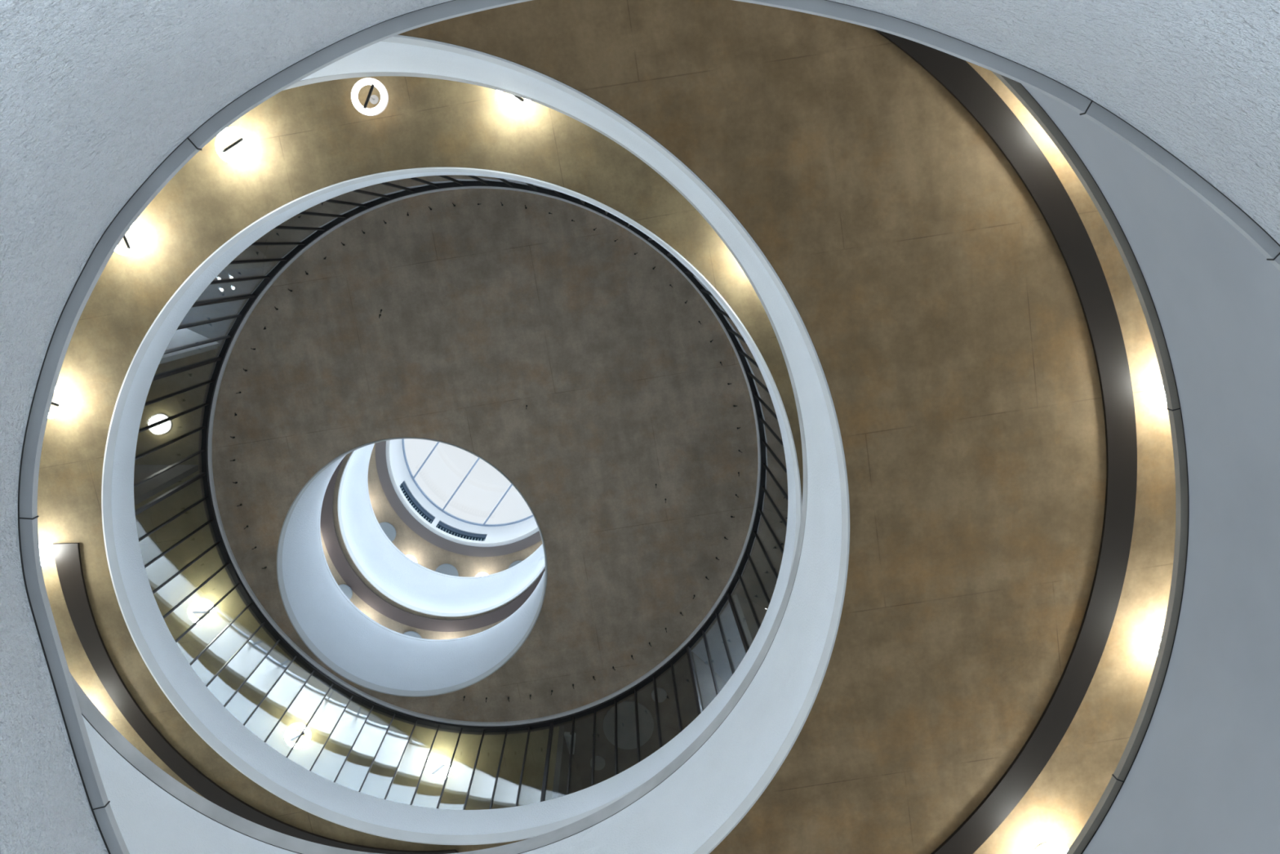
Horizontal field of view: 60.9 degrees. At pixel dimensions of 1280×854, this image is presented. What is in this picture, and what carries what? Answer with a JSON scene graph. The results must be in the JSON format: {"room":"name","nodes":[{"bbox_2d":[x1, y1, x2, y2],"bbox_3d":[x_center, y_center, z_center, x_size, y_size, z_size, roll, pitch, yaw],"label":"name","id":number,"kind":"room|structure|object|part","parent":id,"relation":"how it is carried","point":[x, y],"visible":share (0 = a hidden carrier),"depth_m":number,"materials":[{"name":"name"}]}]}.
{"room":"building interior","nodes":[
{"label":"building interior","id":0,"kind":"room"},
{"bbox_2d":[133,464,198,505],"bbox_3d":[-9.397,1.016,17.331,3.345,3.600,0.100,0,-80,-2],"label":"wall partition","id":1,"kind":"structure","parent":0,"point":[155,485],"depth_m":18.18,"materials":[{"name":"grey paint"}]},
{"bbox_2d":[159,328,219,364],"bbox_3d":[-8.750,-1.796,16.866,3.345,3.600,0.100,25,-82,-5],"label":"wall partition","id":2,"kind":"structure","parent":0,"point":[184,336],"depth_m":17.89,"materials":[{"name":"grey"}]},
{"bbox_2d":[222,262,259,270],"bbox_3d":[-7.456,-3.623,16.588,3.345,3.600,0.100,44,-84,-8],"label":"wall partition","id":3,"kind":"structure","parent":0,"point":[246,265],"depth_m":17.07,"materials":[{"name":"grey"}]},
{"bbox_2d":[37,75,803,852],"bbox_3d":[-1.895,0.896,15.510,25.199,0.338,25.199,0,-80,-1],"label":"ceiling","id":4,"kind":"structure","parent":0,"point":[310,138],"depth_m":14.69,"materials":[{"name":"paint"}]},
{"bbox_2d":[38,541,46,566],"bbox_3d":[-8.450,1.750,15.120,0.472,0.351,0.472,20,-81,-5],"label":"ring light","id":5,"kind":"object","parent":4,"relation":"hanging from","point":[42,553],"visible":0.12,"depth_m":14.99,"materials":[{"name":"white plastic"}]},
{"bbox_2d":[39,545,44,564],"bbox_3d":[-8.447,1.772,14.989,0.464,0.084,0.464,20,-81,-5],"label":"diffuser","id":6,"kind":"object","parent":5,"relation":"attached to","point":[42,553],"depth_m":14.98,"materials":[{"name":"white plastic"}]},
{"bbox_2d":[48,384,68,417],"bbox_3d":[-7.960,-0.367,14.771,0.472,0.351,0.472,20,-81,-5],"label":"ring light","id":7,"kind":"object","parent":4,"relation":"hanging from","point":[60,397],"visible":0.44,"depth_m":14.63,"materials":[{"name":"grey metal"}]},
{"bbox_2d":[114,222,145,255],"bbox_3d":[-6.768,-2.513,14.435,0.472,0.351,0.472,-20,-80,2],"label":"ring light","id":8,"kind":"object","parent":4,"relation":"hanging from","point":[138,237],"visible":0.56,"depth_m":14.29,"materials":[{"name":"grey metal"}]},
{"bbox_2d":[215,126,253,164],"bbox_3d":[-5.286,-3.683,14.274,0.472,0.351,0.472,-32,-81,4],"label":"ring light","id":9,"kind":"object","parent":4,"relation":"hanging from","point":[246,148],"visible":0.99,"depth_m":14.12,"materials":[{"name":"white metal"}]},
{"bbox_2d":[52,542,458,853],"bbox_3d":[-5.788,4.759,15.876,7.919,0.042,1.810,42,-84,-8],"label":"band","id":10,"kind":"object","parent":4,"relation":"attached to","point":[67,556],"visible":0.84,"depth_m":15.72,"materials":[{"name":"black metal"}]},
{"bbox_2d":[351,78,388,115],"bbox_3d":[-3.508,-4.298,14.216,0.472,0.351,0.472,22,-82,-5],"label":"ring light","id":11,"kind":"object","parent":4,"relation":"hanging from","point":[374,99],"visible":1,"depth_m":14.06,"materials":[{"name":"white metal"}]},
{"bbox_2d":[101,167,801,844],"bbox_3d":[-2.628,1.300,15.848,9.960,0.930,9.960,0,-80,-1],"label":"balustrade","id":12,"kind":"object","parent":4,"relation":"attached to","point":[313,793],"visible":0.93,"depth_m":16.08,"materials":[{"name":"white paint"}]},
{"bbox_2d":[496,89,531,113],"bbox_3d":[-1.640,-4.343,14.257,0.472,0.351,0.472,34,-83,-7],"label":"ring light","id":13,"kind":"object","parent":4,"relation":"hanging from","point":[526,103],"visible":0.44,"depth_m":14.12,"materials":[{"name":"white plastic"}]},
{"bbox_2d":[320,451,546,639],"bbox_3d":[-2.114,-0.519,23.782,25.199,0.988,25.199,0,-80,-1],"label":"ceiling","id":14,"kind":"structure","parent":0,"point":[378,617],"depth_m":23.96,"materials":[{"name":"concrete"}]},
{"bbox_2d":[338,584,352,599],"bbox_3d":[-6.498,3.637,23.823,0.400,0.080,0.400,0,-80,-1],"label":"panel","id":15,"kind":"object","parent":14,"relation":"attached to","point":[347,590],"visible":0.41,"depth_m":23.78,"materials":[{"name":"grey fabric"}]},
{"bbox_2d":[403,631,422,638],"bbox_3d":[-5.062,4.761,24.054,0.520,0.080,0.520,0,-80,-1],"label":"panel","id":16,"kind":"object","parent":14,"relation":"attached to","point":[412,633],"visible":0.26,"depth_m":23.99,"materials":[{"name":"grey fabric"}]},
{"bbox_2d":[320,456,544,631],"bbox_3d":[-4.220,1.843,23.608,5.440,0.042,5.440,0,-80,-1],"label":"band","id":17,"kind":"object","parent":14,"relation":"attached to","point":[333,547],"visible":0.44,"depth_m":23.91,"materials":[{"name":"grey metal"}]},
{"bbox_2d":[337,443,544,617],"bbox_3d":[-4.156,1.571,24.963,4.960,2.740,4.960,23,-82,-5],"label":"balustrade","id":18,"kind":"object","parent":14,"relation":"attached to","point":[414,586],"visible":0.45,"depth_m":24.96,"materials":[{"name":"white paint"}]},
{"bbox_2d":[368,443,542,577],"bbox_3d":[-2.223,-1.225,27.901,25.200,0.888,25.200,0,-80,-1],"label":"ceiling","id":19,"kind":"structure","parent":0,"point":[428,555],"depth_m":28.12,"materials":[{"name":"paint"}]},
{"bbox_2d":[378,521,395,542],"bbox_3d":[-6.558,2.725,27.959,0.580,0.080,0.580,0,-80,-1],"label":"panel","id":20,"kind":"object","parent":19,"relation":"attached to","point":[388,529],"visible":0.48,"depth_m":27.91,"materials":[{"name":"grey fabric"}]},
{"bbox_2d":[405,554,417,562],"bbox_3d":[-5.924,3.467,27.969,0.432,0.341,0.432,10,-81,-3],"label":"ring light","id":21,"kind":"object","parent":19,"relation":"hanging from","point":[412,557],"visible":0.2,"depth_m":27.80,"materials":[{"name":"white plastic"}]},
{"bbox_2d":[435,563,458,576],"bbox_3d":[-5.013,3.841,28.191,0.620,0.080,0.620,0,-80,-1],"label":"panel","id":22,"kind":"object","parent":19,"relation":"attached to","point":[447,569],"visible":0.48,"depth_m":28.12,"materials":[{"name":"grey fabric"}]},
{"bbox_2d":[375,440,541,556],"bbox_3d":[-4.021,0.695,27.710,5.400,0.042,5.400,0,-80,-1],"label":"band","id":23,"kind":"object","parent":19,"relation":"attached to","point":[403,513],"visible":0.31,"depth_m":28.02,"materials":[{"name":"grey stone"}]},
{"bbox_2d":[386,439,538,546],"bbox_3d":[-4.014,0.515,28.581,5.250,1.760,5.250,0,-80,-1],"label":"skylight","id":24,"kind":"object","parent":19,"relation":"attached to","point":[398,468],"visible":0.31,"depth_m":28.90,"materials":[{"name":"white"}]},
{"bbox_2d":[399,480,435,523],"bbox_3d":[-5.934,2.050,28.473,0.269,0.694,1.391,-38,-81,5],"label":"air vent","id":25,"kind":"object","parent":24,"relation":"attached to","point":[427,516],"visible":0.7,"depth_m":28.56,"materials":[{"name":"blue metal"}]},
{"bbox_2d":[435,520,486,541],"bbox_3d":[-4.729,2.867,28.644,1.416,0.694,0.272,17,-81,-4],"label":"air vent","id":26,"kind":"object","parent":24,"relation":"attached to","point":[441,526],"visible":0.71,"depth_m":28.70,"materials":[{"name":"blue metal"}]},
{"bbox_3d":[-4.036,0.374,29.404,5.240,0.090,5.240,0,-80,-1],"label":"curb frame","id":27,"kind":"part","parent":24,"relation":"part of","materials":[{"name":"white"}]},
{"bbox_2d":[475,571,488,576],"bbox_3d":[-4.051,3.927,28.097,0.432,0.341,0.432,10,-81,-3],"label":"ring light","id":28,"kind":"object","parent":19,"relation":"hanging from","point":[482,573],"visible":0.28,"depth_m":27.92,"materials":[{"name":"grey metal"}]},
{"bbox_2d":[475,572,487,576],"bbox_3d":[-4.048,3.949,27.971,0.424,0.084,0.424,10,-81,-3],"label":"diffuser","id":29,"kind":"object","parent":28,"relation":"attached to","point":[480,574],"depth_m":27.91,"materials":[{"name":"white plastic"}]},
{"bbox_2d":[508,560,522,568],"bbox_3d":[-3.120,3.763,28.227,0.620,0.080,0.620,0,-80,-1],"label":"panel","id":30,"kind":"object","parent":19,"relation":"attached to","point":[515,562],"visible":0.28,"depth_m":28.14,"materials":[{"name":"grey fabric"}]},
{"bbox_2d":[134,267,782,809],"bbox_3d":[-2.747,0.537,19.530,17.486,0.550,16.980,37,-83,-7],"label":"ceiling","id":31,"kind":"structure","parent":0,"point":[333,755],"depth_m":19.93,"materials":[{"name":"concrete"}]},
{"bbox_2d":[148,413,172,434],"bbox_3d":[-8.353,-0.045,18.922,0.360,0.160,0.360,0,-80,-1],"label":"drum light","id":32,"kind":"object","parent":31,"relation":"attached to","point":[166,427],"visible":0.85,"depth_m":18.85,"materials":[{"name":"white plastic"}]},
{"bbox_2d":[188,598,216,624],"bbox_3d":[-7.769,3.254,19.404,0.472,0.351,0.472,0,-80,-1],"label":"ring light","id":33,"kind":"object","parent":31,"relation":"hanging from","point":[207,605],"visible":0.9,"depth_m":19.25,"materials":[{"name":"white plastic"}]},
{"bbox_2d":[284,722,311,748],"bbox_3d":[-6.207,5.578,19.844,0.472,0.351,0.472,-30,-81,4],"label":"ring light","id":34,"kind":"object","parent":31,"relation":"hanging from","point":[308,735],"visible":0.93,"depth_m":19.69,"materials":[{"name":"white plastic"}]},
{"bbox_2d":[425,755,452,780],"bbox_3d":[-3.689,6.225,20.021,0.472,0.351,0.472,-38,-81,5],"label":"ring light","id":35,"kind":"object","parent":31,"relation":"hanging from","point":[440,760],"visible":0.94,"depth_m":19.86,"materials":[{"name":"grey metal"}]},
{"bbox_2d":[564,731,576,754],"bbox_3d":[-1.297,5.734,19.981,0.220,0.390,0.390,5,-80,-2],"label":"projector","id":36,"kind":"object","parent":31,"relation":"hanging from","point":[567,735],"visible":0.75,"depth_m":19.79,"materials":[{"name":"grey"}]},
{"bbox_2d":[590,755,604,770],"bbox_3d":[-0.785,6.241,20.239,0.280,0.080,0.280,0,-80,-1],"label":"panel","id":37,"kind":"object","parent":31,"relation":"attached to","point":[599,760],"visible":0.79,"depth_m":20.20,"materials":[{"name":"grey"}]},
{"bbox_2d":[603,700,653,749],"bbox_3d":[-0.213,5.509,20.129,0.940,0.080,0.940,0,-80,-1],"label":"panel","id":38,"kind":"object","parent":31,"relation":"attached to","point":[626,717],"visible":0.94,"depth_m":20.09,"materials":[{"name":"grey"}]},
{"bbox_2d":[651,687,666,702],"bbox_3d":[0.353,4.932,20.045,0.280,0.080,0.280,0,-80,-1],"label":"panel","id":39,"kind":"object","parent":31,"relation":"attached to","point":[661,692],"visible":0.89,"depth_m":20.01,"materials":[{"name":"grey fabric"}]},
{"bbox_2d":[212,188,757,721],"bbox_3d":[-2.727,0.659,19.590,9.850,0.500,9.850,0,-80,-1],"label":"ceiling","id":40,"kind":"structure","parent":0,"point":[491,310],"depth_m":19.15,"materials":[{"name":"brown concrete"}]},
{"bbox_2d":[276,436,547,697],"bbox_3d":[-4.141,2.342,20.990,4.960,2.790,4.960,23,-82,-5],"label":"balustrade","id":41,"kind":"object","parent":40,"relation":"attached to","point":[372,655],"visible":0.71,"depth_m":20.93,"materials":[{"name":"white paint"}]},
{"bbox_2d":[133,175,787,809],"bbox_3d":[-2.680,0.962,17.821,9.989,3.075,9.989,-30,-81,4],"label":"railing","id":42,"kind":"object","parent":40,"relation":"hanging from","point":[278,248],"visible":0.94,"depth_m":18.49,"materials":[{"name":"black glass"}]},
{"bbox_3d":[-6.122,-2.459,17.051,0.415,2.890,0.015,-44,-82,6],"label":"glass pane","id":43,"kind":"part","parent":42,"relation":"part of","materials":[{"name":"clear glass"}]},
{"bbox_3d":[-5.813,-2.736,17.011,0.415,2.890,0.015,-39,-82,5],"label":"glass pane","id":44,"kind":"part","parent":42,"relation":"part of","materials":[{"name":"clear glass"}]},
{"bbox_3d":[-5.481,-2.987,16.977,0.415,2.890,0.015,-35,-81,4],"label":"glass pane","id":45,"kind":"part","parent":42,"relation":"part of","materials":[{"name":"clear glass"}]},
{"bbox_3d":[-5.128,-3.208,16.949,0.415,2.890,0.015,-30,-81,4],"label":"glass pane","id":46,"kind":"part","parent":42,"relation":"part of","materials":[{"name":"clear glass"}]},
{"bbox_3d":[-4.759,-3.400,16.926,0.415,2.890,0.015,-25,-81,3],"label":"glass pane","id":47,"kind":"part","parent":42,"relation":"part of","materials":[{"name":"clear glass"}]},
{"bbox_3d":[-4.374,-3.560,16.909,0.415,2.890,0.015,-20,-80,2],"label":"glass pane","id":48,"kind":"part","parent":42,"relation":"part of","materials":[{"name":"clear glass"}]},
{"bbox_3d":[-3.977,-3.687,16.897,0.415,2.890,0.015,-15,-80,1],"label":"glass pane","id":49,"kind":"part","parent":42,"relation":"part of","materials":[{"name":"clear glass"}]},
{"bbox_3d":[-3.571,-3.780,16.892,0.415,2.890,0.015,-11,-80,0],"label":"glass pane","id":50,"kind":"part","parent":42,"relation":"part of","materials":[{"name":"clear glass"}]},
{"bbox_3d":[-3.158,-3.840,16.893,0.415,2.890,0.015,-6,-80,-1],"label":"glass pane","id":51,"kind":"part","parent":42,"relation":"part of","materials":[{"name":"clear glass"}]},
{"bbox_3d":[-2.742,-3.865,16.900,0.415,2.890,0.015,-1,-80,-1],"label":"glass pane","id":52,"kind":"part","parent":42,"relation":"part of","materials":[{"name":"clear glass"}]},
{"bbox_3d":[-2.325,-3.854,16.912,0.415,2.890,0.015,4,-80,-2],"label":"glass pane","id":53,"kind":"part","parent":42,"relation":"part of","materials":[{"name":"clear glass"}]},
{"bbox_3d":[-1.911,-3.809,16.931,0.415,2.890,0.015,9,-81,-3],"label":"glass pane","id":54,"kind":"part","parent":42,"relation":"part of","materials":[{"name":"clear glass"}]},
{"bbox_3d":[-1.502,-3.730,16.956,0.415,2.890,0.015,13,-81,-4],"label":"glass pane","id":55,"kind":"part","parent":42,"relation":"part of","materials":[{"name":"clear glass"}]},
{"bbox_3d":[-1.102,-3.616,16.985,0.415,2.890,0.015,18,-81,-5],"label":"glass pane","id":56,"kind":"part","parent":42,"relation":"part of","materials":[{"name":"clear glass"}]},
{"bbox_3d":[-0.713,-3.470,17.021,0.415,2.890,0.015,23,-82,-5],"label":"glass pane","id":57,"kind":"part","parent":42,"relation":"part of","materials":[{"name":"clear glass"}]},
{"bbox_3d":[-0.338,-3.291,17.061,0.415,2.890,0.015,28,-82,-6],"label":"glass pane","id":58,"kind":"part","parent":42,"relation":"part of","materials":[{"name":"clear glass"}]},
{"bbox_3d":[0.019,-3.082,17.107,0.415,2.890,0.015,33,-83,-7],"label":"glass pane","id":59,"kind":"part","parent":42,"relation":"part of","materials":[{"name":"clear glass"}]},
{"bbox_3d":[0.358,-2.843,17.157,0.415,2.890,0.015,38,-83,-7],"label":"glass pane","id":60,"kind":"part","parent":42,"relation":"part of","materials":[{"name":"clear glass"}]},
{"bbox_3d":[0.674,-2.577,17.210,0.415,2.890,0.015,42,-84,-8],"label":"glass pane","id":61,"kind":"part","parent":42,"relation":"part of","materials":[{"name":"clear glass"}]},
{"bbox_3d":[0.967,-2.285,17.268,0.015,2.890,0.415,-42,-82,5],"label":"glass pane","id":62,"kind":"part","parent":42,"relation":"part of","materials":[{"name":"clear glass"}]},
{"bbox_3d":[1.233,-1.970,17.329,0.015,2.890,0.415,-37,-81,5],"label":"glass pane","id":63,"kind":"part","parent":42,"relation":"part of","materials":[{"name":"clear glass"}]},
{"bbox_3d":[1.471,-1.633,17.393,0.015,2.890,0.415,-32,-81,4],"label":"glass pane","id":64,"kind":"part","parent":42,"relation":"part of","materials":[{"name":"clear glass"}]},
{"bbox_3d":[1.679,-1.278,17.459,0.015,2.890,0.415,-27,-81,3],"label":"glass pane","id":65,"kind":"part","parent":42,"relation":"part of","materials":[{"name":"clear glass"}]},
{"bbox_3d":[2.037,2.314,18.084,0.015,2.890,0.415,16,-81,-4],"label":"glass pane","id":66,"kind":"part","parent":42,"relation":"part of","materials":[{"name":"clear glass"}]},
{"bbox_3d":[1.856,-0.907,17.528,0.015,2.890,0.415,-23,-80,2],"label":"glass pane","id":67,"kind":"part","parent":42,"relation":"part of","materials":[{"name":"clear glass"}]},
{"bbox_3d":[2.000,-0.521,17.597,0.015,2.890,0.415,-18,-80,2],"label":"glass pane","id":68,"kind":"part","parent":42,"relation":"part of","materials":[{"name":"clear glass"}]},
{"bbox_3d":[2.137,1.915,18.018,0.015,2.890,0.415,11,-81,-3],"label":"glass pane","id":69,"kind":"part","parent":42,"relation":"part of","materials":[{"name":"clear glass"}]},
{"bbox_3d":[2.110,-0.126,17.668,0.015,2.890,0.415,-13,-80,1],"label":"glass pane","id":70,"kind":"part","parent":42,"relation":"part of","materials":[{"name":"clear glass"}]},
{"bbox_3d":[2.202,1.508,17.950,0.015,2.890,0.415,6,-81,-3],"label":"glass pane","id":71,"kind":"part","parent":42,"relation":"part of","materials":[{"name":"clear glass"}]},
{"bbox_3d":[2.186,0.278,17.739,0.015,2.890,0.415,-8,-80,0],"label":"glass pane","id":72,"kind":"part","parent":42,"relation":"part of","materials":[{"name":"clear glass"}]},
{"bbox_3d":[2.232,1.098,17.881,0.015,2.890,0.415,1,-80,-2],"label":"glass pane","id":73,"kind":"part","parent":42,"relation":"part of","materials":[{"name":"clear glass"}]},
{"bbox_3d":[2.227,0.687,17.810,0.015,2.890,0.415,-3,-80,-1],"label":"glass pane","id":74,"kind":"part","parent":42,"relation":"part of","materials":[{"name":"clear glass"}]},
{"bbox_2d":[551,724,583,799],"bbox_3d":[-0.974,7.424,18.650,0.100,3.600,3.345,-15,-80,1],"label":"wall partition","id":75,"kind":"structure","parent":0,"point":[562,765],"depth_m":19.10,"materials":[{"name":"grey paint"}]},
{"bbox_2d":[691,651,726,710],"bbox_3d":[2.177,5.589,18.420,3.345,3.600,0.100,43,-84,-8],"label":"wall partition","id":76,"kind":"structure","parent":0,"point":[705,683],"depth_m":19.08,"materials":[{"name":"grey paint"}]},
{"bbox_2d":[733,593,767,645],"bbox_3d":[3.240,4.151,18.202,3.345,3.600,0.100,28,-82,-6],"label":"wall partition","id":77,"kind":"structure","parent":0,"point":[749,624],"depth_m":18.90,"materials":[{"name":"grey"}]},
{"bbox_2d":[397,0,1175,853],"bbox_3d":[-1.802,1.499,11.988,25.199,1.188,25.199,0,-80,-1],"label":"ceiling","id":78,"kind":"structure","parent":0,"point":[938,304],"depth_m":11.21,"materials":[{"name":"brown concrete"}]},
{"bbox_2d":[69,35,849,853],"bbox_3d":[-2.919,1.007,12.548,10.290,2.540,10.290,-14,-80,1],"label":"balustrade","id":79,"kind":"object","parent":78,"relation":"attached to","point":[694,802],"visible":0.62,"depth_m":12.90,"materials":[{"name":"white paint"}]},
{"bbox_2d":[872,28,1137,853],"bbox_3d":[1.721,0.828,11.342,6.954,0.042,11.850,0,-80,-1],"label":"band","id":80,"kind":"object","parent":78,"relation":"attached to","point":[972,91],"visible":0.93,"depth_m":11.25,"materials":[{"name":"black metal"}]},
{"bbox_2d":[1031,840,1068,853],"bbox_3d":[4.465,4.709,11.909,0.472,0.351,0.472,20,-81,-5],"label":"ring light","id":81,"kind":"object","parent":78,"relation":"hanging from","point":[1042,848],"visible":0.93,"depth_m":11.72,"materials":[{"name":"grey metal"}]},
{"bbox_2d":[1035,844,1068,853],"bbox_3d":[4.468,4.732,11.777,0.464,0.084,0.464,20,-81,-5],"label":"diffuser","id":82,"kind":"object","parent":81,"relation":"attached to","point":[1062,849],"depth_m":11.72,"materials":[{"name":"white plastic"}]},
{"bbox_2d":[1155,636,1161,656],"bbox_3d":[5.664,2.332,11.534,0.472,0.351,0.472,20,-81,-5],"label":"ring light","id":83,"kind":"object","parent":78,"relation":"hanging from","point":[1159,640],"visible":0.03,"depth_m":11.44,"materials":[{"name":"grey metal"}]},
{"bbox_2d":[1161,382,1167,404],"bbox_3d":[5.500,-0.402,11.062,0.472,0.351,0.472,20,-81,-5],"label":"ring light","id":84,"kind":"object","parent":78,"relation":"hanging from","point":[1162,387],"visible":0.02,"depth_m":10.98,"materials":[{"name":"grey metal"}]},
{"bbox_3d":[-1.679,2.293,7.351,25.199,0.600,25.200,0,-80,-1],"label":"ceiling","id":85,"kind":"structure","parent":0,"visible":0},
{"bbox_2d":[991,71,1279,853],"bbox_3d":[-0.751,1.325,8.023,10.960,2.203,10.960,-42,-82,5],"label":"balustrade","id":86,"kind":"object","parent":85,"relation":"attached to","point":[1197,771],"visible":0.73,"depth_m":8.37,"materials":[{"name":"grey paint"}]},
{"bbox_3d":[-1.596,2.834,4.188,25.200,0.700,25.199,0,-80,-1],"label":"ceiling","id":87,"kind":"structure","parent":0,"visible":0},
{"bbox_2d":[0,0,1279,853],"bbox_3d":[0.760,1.476,4.710,8.107,2.063,7.366,0,-80,-1],"label":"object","id":88,"kind":"structure","parent":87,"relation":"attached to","point":[103,103],"depth_m":4.82,"materials":[{"name":"white paint"}]}
]}

